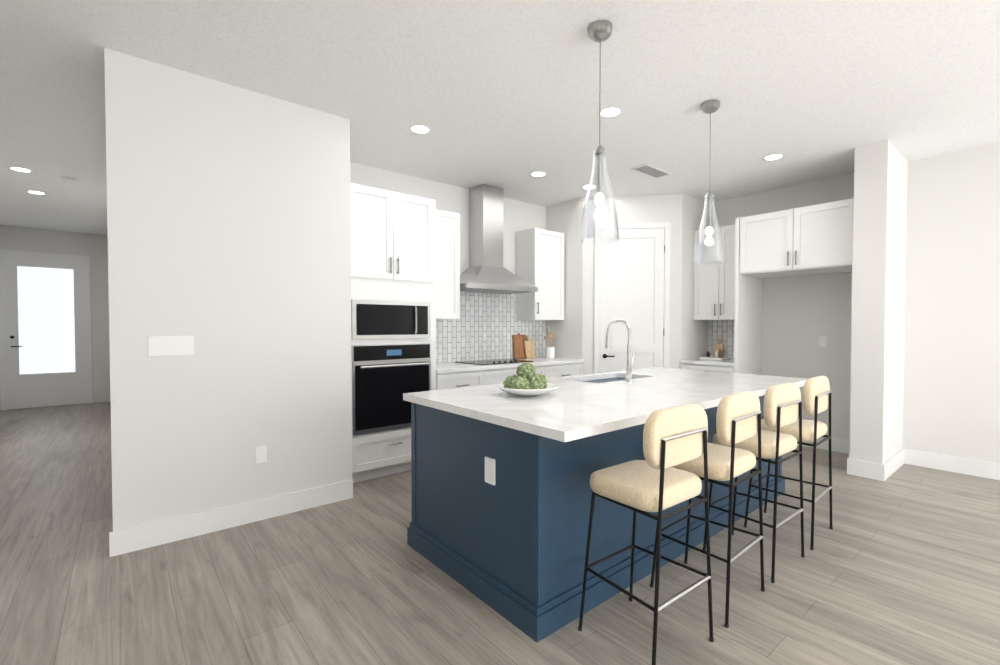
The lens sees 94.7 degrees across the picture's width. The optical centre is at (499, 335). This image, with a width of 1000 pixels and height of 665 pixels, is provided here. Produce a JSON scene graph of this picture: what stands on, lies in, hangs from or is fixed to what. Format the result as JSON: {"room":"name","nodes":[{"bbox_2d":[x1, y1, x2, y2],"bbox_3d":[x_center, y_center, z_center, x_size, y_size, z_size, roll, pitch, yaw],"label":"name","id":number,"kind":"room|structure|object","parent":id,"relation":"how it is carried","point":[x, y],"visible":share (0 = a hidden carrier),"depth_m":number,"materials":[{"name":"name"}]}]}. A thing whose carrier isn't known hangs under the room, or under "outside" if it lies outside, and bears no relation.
{"room":"kitchen","nodes":[
{"label":"kitchen","id":0,"kind":"room"},
{"bbox_2d":[0,225,110,409],"bbox_3d":[-7.457,-0.282,7.644,1.670,2.900,0.150,-1,2,-40],"label":"wall","id":1,"kind":"structure","parent":0,"point":[94,247],"depth_m":7.93,"materials":[{"name":"white paint"}]},
{"bbox_2d":[0,250,92,409],"bbox_3d":[-7.413,-0.090,7.540,1.080,2.520,0.069,-1,2,-40],"label":"front door","id":2,"kind":"structure","parent":1,"relation":"in","point":[45,335],"depth_m":7.54,"materials":[{"name":"white wood"}]},
{"bbox_2d":[104,48,351,530],"bbox_3d":[-3.955,-0.244,5.829,1.420,2.900,7.110,-1,2,-40],"label":"wall","id":3,"kind":"structure","parent":0,"point":[229,225],"depth_m":2.99,"materials":[{"name":"white paint"}]},
{"bbox_2d":[148,336,193,355],"bbox_3d":[-2.012,0.064,2.821,0.226,0.119,0.008,-1,2,-40],"label":"light switch","id":4,"kind":"object","parent":3,"relation":"attached to","point":[169,345],"visible":1,"depth_m":2.81,"materials":[{"name":"white plastic"}]},
{"bbox_2d":[109,479,352,556],"bbox_3d":[-1.692,1.193,3.105,1.436,0.140,0.014,-1,2,-40],"label":"baseboard","id":5,"kind":"structure","parent":3,"relation":"attached to","point":[131,539],"depth_m":3.00,"materials":[{"name":"white wood"}]},
{"bbox_2d":[255,446,266,463],"bbox_3d":[-1.635,0.815,3.150,0.070,0.115,0.005,-1,2,-40],"label":"outlet","id":6,"kind":"object","parent":3,"relation":"attached to","point":[260,454],"visible":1,"depth_m":3.15,"materials":[{"name":"white plastic"}]},
{"bbox_2d":[350,162,545,362],"bbox_3d":[-0.030,-0.241,5.693,4.460,2.900,0.158,-1,2,-40],"label":"wall","id":7,"kind":"structure","parent":0,"point":[486,326],"depth_m":5.37,"materials":[{"name":"tile"}]},
{"bbox_2d":[435,209,459,318],"bbox_3d":[-0.694,-0.722,4.785,0.468,1.100,0.372,-1,2,-40],"label":"upper cabinet","id":8,"kind":"object","parent":7,"relation":"attached to","point":[447,265],"visible":0.27,"depth_m":4.73,"materials":[{"name":"white wood"}]},
{"bbox_2d":[460,184,537,293],"bbox_3d":[-0.086,-1.088,5.209,0.940,1.182,0.500,-1,2,-40],"label":"range hood","id":9,"kind":"object","parent":7,"relation":"attached to","point":[486,271],"visible":0.94,"depth_m":5.17,"materials":[{"name":"silver metal"}]},
{"bbox_2d":[516,228,563,319],"bbox_3d":[0.520,-0.743,5.787,0.520,1.100,0.372,-1,2,-40],"label":"upper cabinet","id":10,"kind":"object","parent":7,"relation":"attached to","point":[540,259],"visible":1,"depth_m":5.66,"materials":[{"name":"white wood"}]},
{"bbox_2d":[0,402,999,664],"bbox_3d":[-1.587,1.315,3.024,10.600,0.100,14.800,-1,2,-40],"label":"floor","id":11,"kind":"structure","parent":0,"point":[898,566],"depth_m":2.34,"materials":[{"name":"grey wood"}]},
{"bbox_2d":[350,183,435,482],"bbox_3d":[-1.116,-0.011,4.249,0.880,2.500,0.704,-1,2,-40],"label":"tall cabinet","id":12,"kind":"object","parent":11,"relation":"on","point":[393,296],"visible":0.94,"depth_m":3.99,"materials":[{"name":"white wood"}]},
{"bbox_2d":[436,369,491,389],"bbox_3d":[-0.558,0.788,4.762,0.609,0.880,0.648,-1,2,-40],"label":"base cabinet","id":13,"kind":"object","parent":11,"relation":"on","point":[457,374],"depth_m":4.51,"materials":[{"name":"white wood"}]},
{"bbox_2d":[436,357,583,372],"bbox_3d":[0.016,0.317,5.217,2.086,0.038,0.663,-1,2,-40],"label":"countertop","id":14,"kind":"structure","parent":13,"relation":"on","point":[448,367],"depth_m":4.88,"materials":[{"name":"white stone"}]},
{"bbox_2d":[464,358,535,364],"bbox_3d":[-0.062,0.287,5.209,0.760,0.024,0.480,-1,2,-40],"label":"cooktop","id":15,"kind":"object","parent":14,"relation":"in","point":[493,361],"depth_m":5.17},
{"bbox_2d":[512,333,535,358],"bbox_3d":[0.297,0.103,5.822,0.320,0.363,0.122,-1,2,-40],"label":"cutting board","id":16,"kind":"object","parent":14,"relation":"on","point":[523,347],"visible":0.88,"depth_m":5.80,"materials":[{"name":"brown wood"}]},
{"bbox_2d":[544,328,554,357],"bbox_3d":[0.638,0.097,5.808,0.178,0.378,0.110,-1,2,-40],"label":"utensil crock","id":17,"kind":"object","parent":14,"relation":"on","point":[550,351],"visible":1,"depth_m":5.77,"materials":[{"name":"white ceramic"}]},
{"bbox_2d":[492,365,547,383],"bbox_3d":[-0.035,0.779,5.194,0.870,0.880,0.648,-1,2,-40],"label":"base cabinet","id":18,"kind":"object","parent":11,"relation":"on","point":[498,375],"depth_m":4.86,"materials":[{"name":"white wood"}]},
{"bbox_2d":[548,361,583,377],"bbox_3d":[0.534,0.769,5.664,0.729,0.880,0.648,-1,2,-40],"label":"base cabinet","id":19,"kind":"object","parent":11,"relation":"on","point":[554,371],"depth_m":5.43,"materials":[{"name":"white wood"}]},
{"bbox_2d":[407,395,784,641],"bbox_3d":[0.858,0.821,3.233,2.754,0.878,1.129,-1,2,-40],"label":"kitchen island","id":20,"kind":"object","parent":11,"relation":"on","point":[510,545],"depth_m":2.23,"materials":[{"name":"blue wood"}]},
{"bbox_2d":[485,456,494,484],"bbox_3d":[-0.047,0.642,2.187,0.010,0.120,0.070,-1,2,-40],"label":"outlet","id":21,"kind":"object","parent":20,"relation":"attached to","point":[489,470],"visible":0.86,"depth_m":2.18,"materials":[{"name":"white plastic"}]},
{"bbox_2d":[403,367,806,442],"bbox_3d":[0.907,0.362,3.164,2.790,0.040,1.310,-1,2,-40],"label":"island countertop","id":22,"kind":"structure","parent":20,"relation":"on","point":[576,409],"depth_m":2.55,"materials":[{"name":"white stone"}]},
{"bbox_2d":[496,363,558,396],"bbox_3d":[0.162,0.255,2.721,0.370,0.190,0.370,-1,2,-40],"label":"bowl","id":23,"kind":"object","parent":22,"relation":"on","point":[527,380],"visible":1,"depth_m":2.65,"materials":[{"name":"white ceramic"}]},
{"bbox_2d":[583,375,622,382],"bbox_3d":[0.857,0.481,3.644,0.764,0.242,0.394,-1,2,-40],"label":"sink","id":24,"kind":"object","parent":22,"relation":"in","point":[606,378],"depth_m":3.82,"materials":[{"name":"silver metal"}]},
{"bbox_2d":[605,320,634,382],"bbox_3d":[0.912,0.111,3.443,0.155,0.449,0.208,-1,2,-40],"label":"faucet","id":25,"kind":"object","parent":22,"relation":"on","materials":[{"name":"silver metal"}]},
{"bbox_2d":[578,404,713,664],"bbox_3d":[0.603,0.784,1.951,0.438,1.009,0.417,-1,2,-40],"label":"bar stool","id":26,"kind":"object","parent":11,"relation":"on","point":[654,481],"visible":1,"depth_m":1.83,"materials":[{"name":"beige fabric"}]},
{"bbox_2d":[680,358,733,372],"bbox_3d":[2.600,0.753,5.492,0.682,0.920,0.623,-1,2,-40],"label":"base cabinet","id":27,"kind":"object","parent":11,"relation":"on","point":[710,365],"visible":0.19,"depth_m":5.29,"materials":[{"name":"white wood"}]},
{"bbox_2d":[700,338,730,359],"bbox_3d":[2.661,0.158,5.645,0.338,0.261,0.270,-1,2,-40],"label":"tray","id":28,"kind":"object","parent":27,"relation":"on","point":[718,350],"visible":1,"depth_m":5.61,"materials":[{"name":"brown wood"}]},
{"bbox_2d":[650,391,764,627],"bbox_3d":[1.037,0.776,2.309,0.438,1.009,0.414,-1,2,-40],"label":"bar stool","id":29,"kind":"object","parent":11,"relation":"on","point":[738,417],"visible":0.79,"depth_m":2.15,"materials":[{"name":"beige fabric"}]},
{"bbox_2d":[702,383,804,582],"bbox_3d":[1.454,0.769,2.654,0.438,1.009,0.410,-1,2,-40],"label":"bar stool","id":30,"kind":"object","parent":11,"relation":"on","point":[782,404],"visible":0.71,"depth_m":2.50,"materials":[{"name":"beige fabric"}]},
{"bbox_2d":[744,376,832,549],"bbox_3d":[1.886,0.761,3.010,0.438,1.009,0.417,-1,2,-40],"label":"bar stool","id":31,"kind":"object","parent":11,"relation":"on","point":[816,395],"visible":0.77,"depth_m":2.85,"materials":[{"name":"beige fabric"}]},
{"bbox_2d":[734,198,853,456],"bbox_3d":[3.143,-0.023,4.817,0.682,2.500,1.081,-1,2,-40],"label":"surround","id":32,"kind":"object","parent":11,"relation":"on","point":[811,240],"visible":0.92,"depth_m":4.72,"materials":[{"name":"white wood"}]},
{"bbox_2d":[0,0,999,235],"bbox_3d":[-1.587,-1.684,2.962,10.600,0.100,14.800,-1,2,-40],"label":"ceiling","id":33,"kind":"structure","parent":0,"point":[503,95],"depth_m":2.98,"materials":[{"name":"white paint"}]},
{"bbox_2d":[7,166,33,172],"bbox_3d":[-4.816,-1.666,4.628,0.194,0.002,0.194,-1,2,-40],"label":"recessed light","id":34,"kind":"object","parent":33,"relation":"in","point":[20,169],"visible":1,"depth_m":4.62,"materials":[{"name":"white plastic"}]},
{"bbox_2d":[25,190,47,194],"bbox_3d":[-5.464,-1.683,5.428,0.194,0.002,0.194,-1,2,-40],"label":"recessed light","id":35,"kind":"object","parent":33,"relation":"in","point":[35,192],"visible":1,"depth_m":5.42,"materials":[{"name":"white"}]},
{"bbox_2d":[61,176,76,181],"bbox_3d":[-4.584,-1.658,4.897,0.124,0.030,0.124,-1,2,-40],"label":"smoke detector","id":36,"kind":"object","parent":33,"relation":"attached to","point":[67,179],"visible":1,"depth_m":4.87,"materials":[{"name":"white plastic"}]},
{"bbox_2d":[408,124,431,133],"bbox_3d":[-0.637,-1.646,3.682,0.194,0.002,0.194,-1,2,-40],"label":"recessed light","id":37,"kind":"object","parent":33,"relation":"in","point":[421,129],"visible":1,"depth_m":3.68,"materials":[{"name":"white"}]},
{"bbox_2d":[529,171,547,176],"bbox_3d":[0.397,-1.669,4.769,0.194,0.002,0.194,-1,2,-40],"label":"recessed light","id":38,"kind":"object","parent":33,"relation":"in","point":[537,174],"visible":1,"depth_m":4.77,"materials":[{"name":"white"}]},
{"bbox_2d":[580,184,596,189],"bbox_3d":[1.007,-1.678,5.208,0.194,0.002,0.194,-1,2,-40],"label":"recessed light","id":39,"kind":"object","parent":33,"relation":"in","point":[585,187],"visible":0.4,"depth_m":5.18,"materials":[{"name":"white"}]},
{"bbox_2d":[580,20,618,243],"bbox_3d":[0.528,-1.062,2.438,0.208,1.118,0.208,-1,2,-40],"label":"pendant light","id":40,"kind":"object","parent":33,"relation":"hanging from","point":[600,31],"visible":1,"depth_m":2.42,"materials":[{"name":"clear glass"}]},
{"bbox_2d":[597,106,623,117],"bbox_3d":[0.812,-1.640,3.387,0.194,0.002,0.194,-1,2,-40],"label":"recessed light","id":41,"kind":"object","parent":33,"relation":"in","point":[610,111],"visible":0.96,"depth_m":3.37,"materials":[{"name":"white plastic"}]},
{"bbox_2d":[631,164,670,177],"bbox_3d":[1.539,-1.663,4.674,0.460,0.010,0.170,-1,2,-40],"label":"ceiling vent","id":42,"kind":"object","parent":33,"relation":"in","point":[650,170],"visible":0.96,"depth_m":4.66,"materials":[{"name":"white metal"}]},
{"bbox_2d":[693,100,724,263],"bbox_3d":[1.489,-1.080,3.270,0.208,1.118,0.208,-1,2,-40],"label":"pendant light","id":43,"kind":"object","parent":33,"relation":"hanging from","point":[710,107],"visible":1,"depth_m":3.25,"materials":[{"name":"clear glass"}]},
{"bbox_2d":[762,153,785,160],"bbox_3d":[2.546,-1.659,4.287,0.194,0.002,0.194,-1,2,-40],"label":"recessed light","id":44,"kind":"object","parent":33,"relation":"in","point":[772,157],"visible":1,"depth_m":4.28,"materials":[{"name":"white plastic"}]},
{"bbox_2d":[546,194,707,374],"bbox_3d":[1.637,-0.248,6.030,1.460,2.900,1.460,-1,2,-40],"label":"wall block","id":45,"kind":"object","parent":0,"point":[573,331],"visible":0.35,"depth_m":5.63,"materials":[{"name":"white paint"}]},
{"bbox_2d":[594,222,670,373],"bbox_3d":[1.593,-0.071,5.577,0.645,2.565,0.645,-1,2,-40],"label":"pantry door","id":46,"kind":"structure","parent":45,"relation":"attached to","point":[632,276],"depth_m":5.57,"materials":[{"name":"white wood"}]},
{"bbox_2d":[706,142,999,463],"bbox_3d":[4.423,-0.204,3.914,0.158,2.900,8.570,-1,2,-40],"label":"wall","id":47,"kind":"structure","parent":0,"point":[951,399],"depth_m":4.30,"materials":[{"name":"white paint"}]},
{"bbox_2d":[694,224,734,319],"bbox_3d":[2.712,-0.738,5.553,0.372,1.100,0.623,-1,2,-40],"label":"upper cabinet","id":48,"kind":"object","parent":47,"relation":"attached to","point":[714,290],"visible":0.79,"depth_m":5.49,"materials":[{"name":"white wood"}]},
{"bbox_2d":[819,336,826,346],"bbox_3d":[3.473,0.067,4.952,0.005,0.115,0.070,-1,2,-40],"label":"outlet","id":49,"kind":"object","parent":47,"relation":"attached to","point":[822,341],"visible":1,"depth_m":4.95,"materials":[{"name":"white plastic"}]},
{"bbox_2d":[797,437,848,452],"bbox_3d":[3.415,1.153,5.038,0.014,0.140,1.038,-1,2,-40],"label":"baseboard","id":50,"kind":"structure","parent":47,"relation":"attached to","point":[838,445],"depth_m":4.87,"materials":[{"name":"white wood"}]},
{"bbox_2d":[905,449,999,479],"bbox_3d":[5.433,1.204,2.593,0.014,0.140,4.836,-1,2,-40],"label":"baseboard","id":51,"kind":"structure","parent":47,"relation":"attached to","point":[990,470],"depth_m":4.18,"materials":[{"name":"white wood"}]},
{"bbox_2d":[850,140,907,463],"bbox_3d":[3.518,-0.211,4.270,0.800,2.900,0.230,-1,2,-40],"label":"column","id":52,"kind":"structure","parent":0,"point":[878,283],"depth_m":4.04,"materials":[{"name":"white paint"}]},
{"bbox_2d":[847,453,868,474],"bbox_3d":[3.425,1.167,4.383,0.796,0.140,0.014,-1,2,-40],"label":"baseboard","id":53,"kind":"structure","parent":52,"relation":"attached to","point":[853,465],"depth_m":4.09,"materials":[{"name":"white wood"}]},
{"bbox_2d":[877,449,904,480],"bbox_3d":[3.583,1.171,4.192,0.796,0.140,0.014,-1,2,-40],"label":"baseboard","id":54,"kind":"structure","parent":52,"relation":"attached to","point":[885,470],"depth_m":4.08,"materials":[{"name":"white wood"}]}
]}

